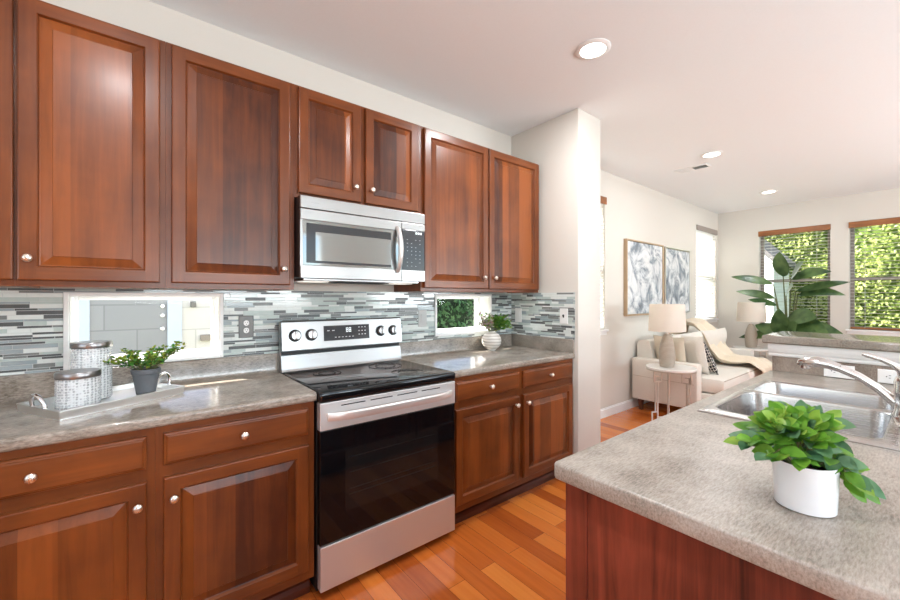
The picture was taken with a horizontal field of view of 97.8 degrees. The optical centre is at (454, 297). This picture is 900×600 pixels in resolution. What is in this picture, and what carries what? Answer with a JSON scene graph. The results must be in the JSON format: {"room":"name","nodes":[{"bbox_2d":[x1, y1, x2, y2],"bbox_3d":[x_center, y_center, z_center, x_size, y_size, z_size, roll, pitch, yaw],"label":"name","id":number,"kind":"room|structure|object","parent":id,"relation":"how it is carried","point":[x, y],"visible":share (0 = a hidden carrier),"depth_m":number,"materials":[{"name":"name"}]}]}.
{"room":"kitchen","nodes":[
{"label":"kitchen","id":0,"kind":"room"},
{"bbox_2d":[0,0,717,408],"bbox_3d":[0.560,-0.041,3.601,10.070,2.736,0.180,0,0,-39],"label":"wall","id":1,"kind":"structure","parent":0,"point":[634,211],"depth_m":3.20,"materials":[{"name":"white paint"}]},
{"bbox_2d":[0,0,28,287],"bbox_3d":[-1.833,-0.554,1.331,0.514,1.028,0.350,0,0,-39],"label":"upper cabinet","id":2,"kind":"object","parent":1,"relation":"attached to","point":[7,7],"visible":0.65,"depth_m":1.35,"materials":[{"name":"brown wood"}]},
{"bbox_2d":[15,0,164,288],"bbox_3d":[-1.458,-0.554,1.613,0.424,1.028,0.382,0,0,-39],"label":"upper cabinet","id":3,"kind":"object","parent":1,"relation":"attached to","point":[90,92],"visible":1,"depth_m":1.47,"materials":[{"name":"brown wood"}]},
{"bbox_2d":[63,292,222,369],"bbox_3d":[-1.491,0.142,1.927,0.594,0.332,0.181,0,0,-39],"label":"window","id":4,"kind":"structure","parent":1,"relation":"in","point":[70,299],"depth_m":1.90,"materials":[{"name":"white plastic"}]},
{"bbox_2d":[164,42,293,290],"bbox_3d":[-1.091,-0.554,1.908,0.518,1.028,0.382,0,0,-39],"label":"upper cabinet","id":5,"kind":"object","parent":1,"relation":"attached to","point":[229,127],"visible":0.99,"depth_m":1.76,"materials":[{"name":"brown wood"}]},
{"bbox_2d":[0,288,510,375],"bbox_3d":[-0.936,0.136,2.275,3.676,0.352,0.007,0,0,-39],"label":"tiled wall","id":6,"kind":"structure","parent":1,"relation":"attached to","point":[31,319],"depth_m":2.12,"materials":[{"name":"tile"}]},
{"bbox_2d":[239,316,253,337],"bbox_3d":[-1.122,0.155,2.114,0.072,0.118,0.007,0,0,-39],"label":"wall outlet","id":7,"kind":"object","parent":6,"relation":"attached to","point":[246,323],"visible":1,"depth_m":2.11,"materials":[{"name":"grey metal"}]},
{"bbox_2d":[418,310,426,326],"bbox_3d":[-0.231,0.147,2.830,0.072,0.118,0.010,0,0,-39],"label":"wall outlet","id":8,"kind":"object","parent":6,"relation":"attached to","point":[422,314],"visible":1,"depth_m":2.83,"materials":[{"name":"white plastic"}]},
{"bbox_2d":[294,84,420,213],"bbox_3d":[-0.594,-0.786,2.309,0.759,0.564,0.382,0,0,-39],"label":"upper cabinet","id":9,"kind":"object","parent":1,"relation":"attached to","point":[345,151],"visible":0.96,"depth_m":2.14,"materials":[{"name":"brown wood"}]},
{"bbox_2d":[294,195,424,284],"bbox_3d":[-0.571,-0.291,2.266,0.731,0.420,0.458,0,0,-39],"label":"microwave","id":10,"kind":"object","parent":9,"relation":"attached to","point":[336,242],"visible":0.99,"depth_m":2.09,"materials":[{"name":"silver metal"}]},
{"bbox_2d":[435,294,491,335],"bbox_3d":[0.026,0.129,3.150,0.579,0.314,0.181,0,0,-39],"label":"window","id":11,"kind":"structure","parent":1,"relation":"in","point":[482,302],"depth_m":3.21,"materials":[{"name":"white plastic"}]},
{"bbox_2d":[394,126,538,292],"bbox_3d":[0.143,-0.554,2.903,1.132,1.028,0.382,0,0,-39],"label":"upper cabinet","id":12,"kind":"object","parent":1,"relation":"attached to","point":[480,204],"visible":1,"depth_m":2.70,"materials":[{"name":"brown wood"}]},
{"bbox_2d":[600,196,606,328],"bbox_3d":[1.327,-0.388,4.127,0.877,1.457,0.081,0,0,-39],"label":"window blind","id":13,"kind":"object","parent":1,"relation":"attached to","point":[603,200],"visible":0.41,"depth_m":4.36,"materials":[{"name":"white"}]},
{"bbox_2d":[600,329,608,334],"bbox_3d":[1.304,-0.350,4.156,0.935,1.525,0.170,0,0,-39],"label":"window","id":14,"kind":"structure","parent":1,"relation":"in","point":[602,331],"depth_m":4.34,"materials":[{"name":"white plastic"}]},
{"bbox_2d":[600,398,649,418],"bbox_3d":[2.580,1.278,5.104,4.738,0.100,0.015,0,0,-39],"label":"baseboard","id":15,"kind":"structure","parent":1,"relation":"attached to","point":[608,411],"depth_m":4.55,"materials":[{"name":"white paint"}]},
{"bbox_2d":[624,238,663,315],"bbox_3d":[2.383,-0.241,4.925,0.970,0.913,0.043,0,0,-39],"label":"painting","id":16,"kind":"object","parent":1,"relation":"attached to","point":[643,261],"visible":0.81,"depth_m":4.86,"materials":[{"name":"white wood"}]},
{"bbox_2d":[664,246,689,312],"bbox_3d":[3.123,-0.236,5.521,0.830,0.903,0.043,0,0,-39],"label":"painting","id":17,"kind":"object","parent":1,"relation":"attached to","point":[676,261],"visible":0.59,"depth_m":5.51,"materials":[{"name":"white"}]},
{"bbox_2d":[696,230,718,322],"bbox_3d":[3.984,-0.355,6.316,0.920,1.515,0.170,0,0,-39],"label":"window","id":18,"kind":"structure","parent":1,"relation":"in","point":[709,320],"depth_m":6.49,"materials":[{"name":"white plastic"}]},
{"bbox_2d":[696,225,717,318],"bbox_3d":[4.007,-0.393,6.288,0.862,1.447,0.081,0,0,-39],"label":"window blind","id":19,"kind":"object","parent":18,"relation":"attached to","point":[704,241],"visible":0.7,"depth_m":6.30,"materials":[{"name":"white plastic"}]},
{"bbox_2d":[294,401,680,599],"bbox_3d":[2.239,1.357,1.518,10.070,0.060,5.530,0,0,-39],"label":"floor","id":20,"kind":"structure","parent":0,"point":[515,548],"depth_m":1.99,"materials":[{"name":"brown wood"}]},
{"bbox_2d":[0,428,154,599],"bbox_3d":[-1.464,0.890,1.415,0.596,0.874,0.672,0,0,-39],"label":"base cabinet","id":21,"kind":"object","parent":20,"relation":"on","point":[77,518],"visible":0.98,"depth_m":1.25,"materials":[{"name":"brown wood"}]},
{"bbox_2d":[155,401,313,599],"bbox_3d":[-1.015,0.890,1.777,0.556,0.874,0.672,0,0,-39],"label":"base cabinet","id":22,"kind":"object","parent":20,"relation":"on","point":[234,494],"visible":0.97,"depth_m":1.52,"materials":[{"name":"brown wood"}]},
{"bbox_2d":[0,353,316,452],"bbox_3d":[-1.427,0.383,1.467,1.597,0.142,0.642,0,0,-39],"label":"countertop","id":23,"kind":"structure","parent":22,"relation":"on","point":[214,387],"depth_m":1.58,"materials":[{"name":"grey stone"}]},
{"bbox_2d":[16,372,184,419],"bbox_3d":[-1.379,0.373,1.564,0.285,0.081,0.441,0,0,22],"label":"serving tray","id":24,"kind":"object","parent":23,"relation":"on","point":[122,395],"visible":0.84,"depth_m":1.47,"materials":[{"name":"silver metal"}]},
{"bbox_2d":[54,368,101,409],"bbox_3d":[-1.384,0.336,1.445,0.128,0.134,0.128,0,0,-39],"label":"glass jar","id":25,"kind":"object","parent":24,"relation":"on","point":[68,379],"visible":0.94,"depth_m":1.41,"materials":[{"name":"white"}]},
{"bbox_2d":[70,340,112,399],"bbox_3d":[-1.453,0.289,1.573,0.128,0.228,0.128,0,0,-39],"label":"glass jar","id":26,"kind":"object","parent":24,"relation":"on","point":[92,349],"visible":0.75,"depth_m":1.54,"materials":[{"name":"white"}]},
{"bbox_2d":[103,341,186,394],"bbox_3d":[-1.295,0.294,1.655,0.196,0.218,0.257,0,0,18],"label":"potted plant","id":27,"kind":"object","parent":24,"relation":"on","point":[145,379],"visible":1,"depth_m":1.62,"materials":[{"name":"green plant"}]},
{"bbox_2d":[279,317,454,592],"bbox_3d":[-0.476,0.729,2.172,0.760,1.198,0.684,0,0,-39],"label":"electric range","id":28,"kind":"object","parent":20,"relation":"on","point":[384,424],"visible":0.98,"depth_m":1.96,"materials":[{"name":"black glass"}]},
{"bbox_2d":[283,360,454,401],"bbox_3d":[-0.472,0.432,2.167,0.760,0.044,0.587,0,0,-39],"label":"cooktop","id":29,"kind":"object","parent":28,"relation":"in","point":[351,382],"depth_m":2.05,"materials":[{"name":"black glass"}]},
{"bbox_2d":[317,403,454,546],"bbox_3d":[-0.304,0.835,1.958,0.754,0.502,0.036,0,0,-39],"label":"oven","id":30,"kind":"object","parent":28,"relation":"in","point":[373,473],"depth_m":1.90,"materials":[{"name":"black glass"}]},
{"bbox_2d":[327,390,451,421],"bbox_3d":[-0.278,0.523,1.923,0.690,0.036,0.048,0,0,-39],"label":"handle","id":31,"kind":"object","parent":28,"relation":"in","point":[396,403],"depth_m":1.88,"materials":[{"name":"silver metal"}]},
{"bbox_2d":[453,359,572,523],"bbox_3d":[0.256,0.890,2.801,1.156,0.874,0.672,0,0,-39],"label":"base cabinet","id":32,"kind":"object","parent":20,"relation":"on","point":[512,426],"visible":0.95,"depth_m":2.49,"materials":[{"name":"brown wood"}]},
{"bbox_2d":[399,334,574,377],"bbox_3d":[0.244,0.383,2.814,1.160,0.142,0.642,0,0,-39],"label":"countertop","id":33,"kind":"structure","parent":32,"relation":"on","point":[466,356],"depth_m":2.87,"materials":[{"name":"grey stone"}]},
{"bbox_2d":[477,311,511,350],"bbox_3d":[0.313,0.258,3.114,0.364,0.311,0.172,0,0,-39],"label":"flower vase","id":34,"kind":"object","parent":33,"relation":"on","point":[491,340],"visible":1,"depth_m":3.07,"materials":[{"name":"ceramic"}]},
{"bbox_2d":[646,363,696,420],"bbox_3d":[2.264,1.025,4.116,0.474,0.605,0.474,0,0,-9],"label":"side table","id":35,"kind":"object","parent":20,"relation":"on","point":[655,367],"visible":0.77,"depth_m":4.07,"materials":[{"name":"white stone"}]},
{"bbox_2d":[648,304,685,367],"bbox_3d":[2.216,0.395,4.104,0.352,0.655,0.352,0,0,-39],"label":"table lamp","id":36,"kind":"object","parent":35,"relation":"on","point":[666,318],"visible":1,"depth_m":4.00,"materials":[{"name":"beige fabric"}]},
{"bbox_2d":[632,328,762,409],"bbox_3d":[3.187,0.873,4.973,2.018,0.908,0.920,0,0,-39],"label":"sofa","id":37,"kind":"object","parent":20,"relation":"on","point":[703,385],"visible":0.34,"depth_m":4.52,"materials":[{"name":"beige fabric"}]},
{"bbox_2d":[653,335,685,361],"bbox_3d":[2.489,0.647,4.539,0.146,0.414,0.402,0,0,-21],"label":"throw pillow","id":38,"kind":"object","parent":37,"relation":"on","point":[678,342],"visible":0.4,"depth_m":4.39,"materials":[{"name":"fabric"}]},
{"bbox_2d":[671,331,702,337],"bbox_3d":[2.782,0.642,4.787,0.848,0.446,0.262,0,0,-39],"label":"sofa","id":39,"kind":"object","parent":37,"relation":"on","point":[694,334],"depth_m":4.77,"materials":[{"name":"beige fabric"}]},
{"bbox_2d":[669,333,709,374],"bbox_3d":[2.698,0.640,4.535,0.180,0.427,0.461,0,0,-17],"label":"throw pillow","id":40,"kind":"object","parent":37,"relation":"on","point":[695,352],"visible":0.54,"depth_m":4.37,"materials":[{"name":"beige fabric"}]},
{"bbox_2d":[703,341,718,374],"bbox_3d":[2.870,0.652,4.588,0.214,0.402,0.483,0,0,10],"label":"throw pillow","id":41,"kind":"object","parent":37,"relation":"on","point":[712,366],"visible":0.28,"depth_m":4.38,"materials":[{"name":"black fabric"}]},
{"bbox_2d":[702,328,726,358],"bbox_3d":[3.456,0.642,5.331,0.848,0.446,0.262,0,0,-39],"label":"cushion","id":42,"kind":"object","parent":37,"relation":"on","point":[713,337],"depth_m":5.17,"materials":[{"name":"beige fabric"}]},
{"bbox_2d":[668,318,771,372],"bbox_3d":[3.471,0.651,5.128,1.234,0.747,0.668,0,0,34],"label":"throw blanket","id":43,"kind":"object","parent":37,"relation":"on","point":[723,354],"visible":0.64,"depth_m":5.04,"materials":[{"name":"beige fabric"}]},
{"bbox_2d":[702,367,748,393],"bbox_3d":[2.913,0.939,4.624,0.858,0.173,0.720,0,0,-39],"label":"seat cushion","id":44,"kind":"object","parent":37,"relation":"on","point":[713,383],"depth_m":4.24,"materials":[{"name":"beige fabric"}]},
{"bbox_2d":[713,359,762,378],"bbox_3d":[3.588,0.939,5.168,0.858,0.173,0.720,0,0,-39],"label":"seat cushion","id":45,"kind":"object","parent":37,"relation":"on","point":[753,371],"depth_m":4.85,"materials":[{"name":"beige fabric"}]},
{"bbox_2d":[566,483,835,599],"bbox_3d":[1.376,0.891,1.209,1.958,0.873,1.072,0,0,-39],"label":"base cabinet","id":46,"kind":"object","parent":20,"relation":"on","point":[614,552],"visible":0.22,"depth_m":0.85,"materials":[{"name":"brown wood"}]},
{"bbox_2d":[554,371,899,599],"bbox_3d":[1.372,0.433,1.182,1.998,0.040,1.115,0,0,-39],"label":"countertop","id":47,"kind":"structure","parent":46,"relation":"on","point":[675,470],"depth_m":0.81,"materials":[{"name":"grey stone"}]},
{"bbox_2d":[697,380,899,451],"bbox_3d":[1.386,0.501,1.478,0.835,0.190,0.562,0,0,-39],"label":"sink","id":48,"kind":"object","parent":47,"relation":"in","point":[871,416],"visible":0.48,"depth_m":1.58,"materials":[{"name":"grey metal"}]},
{"bbox_2d":[723,399,886,517],"bbox_3d":[0.673,0.310,0.776,0.261,0.205,0.199,0,0,17],"label":"potted plant","id":49,"kind":"object","parent":47,"relation":"on","point":[809,460],"visible":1,"depth_m":0.75,"materials":[{"name":"green plant"}]},
{"bbox_2d":[797,352,899,426],"bbox_3d":[1.410,0.297,1.392,0.230,0.217,0.306,0,0,-39],"label":"faucet","id":50,"kind":"object","parent":47,"relation":"on","point":[892,400],"visible":1,"depth_m":1.35,"materials":[{"name":"silver metal"}]},
{"bbox_2d":[732,345,767,358],"bbox_3d":[4.326,1.025,5.725,0.474,0.605,0.474,0,0,11],"label":"side table","id":51,"kind":"object","parent":20,"relation":"on","point":[759,349],"visible":0.32,"depth_m":5.60,"materials":[{"name":"beige wood"}]},
{"bbox_2d":[736,302,766,347],"bbox_3d":[4.311,0.395,5.712,0.352,0.655,0.352,0,0,-39],"label":"table lamp","id":52,"kind":"object","parent":51,"relation":"on","point":[751,312],"visible":0.98,"depth_m":5.64,"materials":[{"name":"beige ceramic"}]},
{"bbox_2d":[732,252,848,338],"bbox_3d":[4.575,0.350,5.397,0.502,1.955,1.247,0,0,-24],"label":"leafy plant","id":53,"kind":"object","parent":20,"relation":"on","point":[801,319],"visible":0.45,"depth_m":5.35,"materials":[{"name":"green plant"}]},
{"bbox_2d":[148,0,899,213],"bbox_3d":[2.239,-1.468,1.518,10.070,0.120,5.530,0,0,-39],"label":"ceiling","id":54,"kind":"structure","parent":0,"point":[800,99],"depth_m":2.43,"materials":[{"name":"white paint"}]},
{"bbox_2d":[575,38,610,59],"bbox_3d":[0.782,-1.403,2.224,0.192,0.010,0.192,0,0,-39],"label":"recessed light","id":55,"kind":"object","parent":54,"relation":"in","point":[595,48],"visible":1,"depth_m":2.21,"materials":[{"name":"white paint"}]},
{"bbox_2d":[674,163,711,173],"bbox_3d":[2.589,-1.405,4.279,0.150,0.007,0.330,0,0,-39],"label":"ceiling vent","id":56,"kind":"object","parent":54,"relation":"in","point":[706,165],"visible":1,"depth_m":4.26,"materials":[{"name":"white metal"}]},
{"bbox_2d":[700,150,723,157],"bbox_3d":[2.518,-1.403,3.849,0.192,0.010,0.192,0,0,-39],"label":"recessed light","id":57,"kind":"object","parent":54,"relation":"in","point":[711,154],"visible":1,"depth_m":3.84,"materials":[{"name":"white paint"}]},
{"bbox_2d":[760,190,777,193],"bbox_3d":[4.163,-1.403,5.210,0.192,0.010,0.192,0,0,-39],"label":"recessed light","id":58,"kind":"object","parent":54,"relation":"in","point":[766,191],"visible":1,"depth_m":5.19,"materials":[{"name":"white paint"}]},
{"bbox_2d":[512,108,599,453],"bbox_3d":[0.823,-0.041,3.266,0.306,2.736,0.671,0,0,-39],"label":"wall","id":59,"kind":"structure","parent":0,"point":[565,148],"depth_m":3.01,"materials":[{"name":"white paint"}]},
{"bbox_2d":[511,292,574,339],"bbox_3d":[0.695,0.136,3.174,0.008,0.352,0.636,0,0,-39],"label":"tiled wall","id":60,"kind":"structure","parent":59,"relation":"attached to","point":[540,311],"depth_m":3.15,"materials":[{"name":"tile"}]},
{"bbox_2d":[515,308,521,321],"bbox_3d":[0.540,0.147,3.351,0.010,0.118,0.072,0,0,-39],"label":"wall outlet","id":61,"kind":"object","parent":60,"relation":"attached to","point":[518,311],"visible":1,"depth_m":3.35,"materials":[{"name":"white plastic"}]},
{"bbox_2d":[560,308,567,323],"bbox_3d":[0.827,0.140,2.991,0.016,0.118,0.072,0,0,-39],"label":"light switch","id":62,"kind":"object","parent":60,"relation":"attached to","point":[563,311],"visible":1,"depth_m":2.99,"materials":[{"name":"white plastic"}]},
{"bbox_2d":[718,188,899,361],"bbox_3d":[6.110,-0.041,4.620,0.150,2.736,5.200,0,0,-39],"label":"wall","id":63,"kind":"structure","parent":0,"point":[739,246],"depth_m":5.95,"materials":[{"name":"white paint"}]},
{"bbox_2d":[761,230,829,324],"bbox_3d":[5.070,-0.270,5.878,0.170,1.525,0.885,0,0,-39],"label":"window","id":64,"kind":"structure","parent":63,"relation":"in","point":[763,239],"depth_m":5.92,"materials":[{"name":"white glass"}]},
{"bbox_2d":[758,224,830,321],"bbox_3d":[5.041,-0.308,5.855,0.081,1.457,0.827,0,0,-39],"label":"window blind","id":65,"kind":"object","parent":64,"relation":"attached to","point":[820,228],"visible":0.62,"depth_m":5.79,"materials":[{"name":"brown wood"}]},
{"bbox_2d":[845,228,899,335],"bbox_3d":[5.701,-0.268,5.096,0.170,1.520,0.885,0,0,-39],"label":"window","id":66,"kind":"structure","parent":63,"relation":"in","point":[852,238],"depth_m":5.38,"materials":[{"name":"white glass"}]},
{"bbox_2d":[849,217,899,330],"bbox_3d":[5.672,-0.305,5.073,0.081,1.452,0.827,0,0,-39],"label":"window blind","id":67,"kind":"object","parent":66,"relation":"attached to","point":[895,220],"visible":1,"depth_m":5.19,"materials":[{"name":"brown wood"}]},
{"bbox_3d":[2.768,0.792,1.177,0.154,1.071,2.835,0,0,-39],"label":"wall","id":68,"kind":"structure","parent":0,"visible":0},
{"bbox_2d":[762,331,899,352],"bbox_3d":[2.825,0.234,1.254,0.450,0.044,2.884,0,0,-39],"label":"countertop","id":69,"kind":"structure","parent":68,"relation":"on","point":[844,341],"depth_m":2.05,"materials":[{"name":"grey stone"}]},
{"bbox_2d":[772,356,893,384],"bbox_3d":[2.699,0.371,1.126,0.018,0.084,2.843,0,0,-39],"label":"bar splash","id":70,"kind":"object","parent":68,"relation":"attached to","point":[782,364],"visible":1,"depth_m":2.09,"materials":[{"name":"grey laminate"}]},
{"bbox_2d":[824,365,854,379],"bbox_3d":[1.968,0.378,2.013,0.007,0.066,0.114,0,0,-39],"label":"wall outlet","id":71,"kind":"object","parent":70,"relation":"attached to","point":[827,372],"visible":0.35,"depth_m":2.02,"materials":[{"name":"white plastic"}]},
{"bbox_2d":[878,369,897,383],"bbox_3d":[2.088,0.378,1.863,0.007,0.066,0.114,0,0,-39],"label":"wall outlet","id":72,"kind":"object","parent":70,"relation":"attached to","point":[884,376],"visible":0.66,"depth_m":1.88,"materials":[{"name":"white plastic"}]},
{"bbox_2d":[884,374,892,379],"bbox_3d":[2.074,0.378,1.877,0.002,0.027,0.029,0,0,-39],"label":"socket","id":73,"kind":"object","parent":72,"relation":"attached to","point":[886,376],"depth_m":1.88,"materials":[{"name":"white plastic"}]},
{"bbox_2d":[768,343,899,365],"bbox_3d":[2.685,0.292,1.125,0.040,0.072,2.858,0,0,-39],"label":"trim","id":74,"kind":"structure","parent":68,"relation":"attached to","point":[783,350],"depth_m":2.02,"materials":[{"name":"white paint"}]},
{"label":"outside","id":75,"kind":"structure","parent":0,"visible":0},
{"bbox_3d":[0.451,1.412,5.966,34.970,0.070,24.000,0,0,-39],"label":"ground","id":76,"kind":"structure","parent":75,"visible":0},
{"bbox_2d":[79,300,210,354],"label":"window","id":77,"kind":"structure","parent":76,"relation":"on","point":[137,325],"depth_m":4.99,"materials":[{"name":"beige"}]},
{"bbox_2d":[190,301,195,306],"bbox_3d":[-3.534,0.087,5.310,0.060,0.080,0.060,0,0,-39],"label":"wall light","id":78,"kind":"object","parent":77,"relation":"attached to","point":[192,303],"depth_m":5.29,"materials":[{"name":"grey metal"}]},
{"bbox_2d":[200,334,210,340],"bbox_3d":[-3.421,0.547,5.401,0.130,0.080,0.060,0,0,-39],"label":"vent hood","id":79,"kind":"object","parent":77,"relation":"attached to","point":[203,337],"depth_m":5.38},
{"bbox_2d":[437,299,473,328],"bbox_3d":[-0.293,0.053,7.562,5.219,2.776,1.280,0,0,-39],"label":"shrub","id":80,"kind":"object","parent":76,"relation":"on","point":[451,313],"visible":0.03,"depth_m":7.40,"materials":[{"name":"green plant"}]},
{"bbox_2d":[696,239,795,322],"bbox_3d":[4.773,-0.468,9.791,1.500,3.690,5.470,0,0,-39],"label":"house","id":81,"kind":"structure","parent":76,"relation":"on","point":[772,275],"depth_m":7.58,"materials":[{"name":"white"}]},
{"bbox_2d":[765,223,899,327],"bbox_3d":[9.340,-0.799,6.707,1.360,4.466,7.364,0,0,-39],"label":"hedge","id":82,"kind":"object","parent":76,"relation":"on","point":[868,287],"visible":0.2,"depth_m":7.71,"materials":[{"name":"green plant"}]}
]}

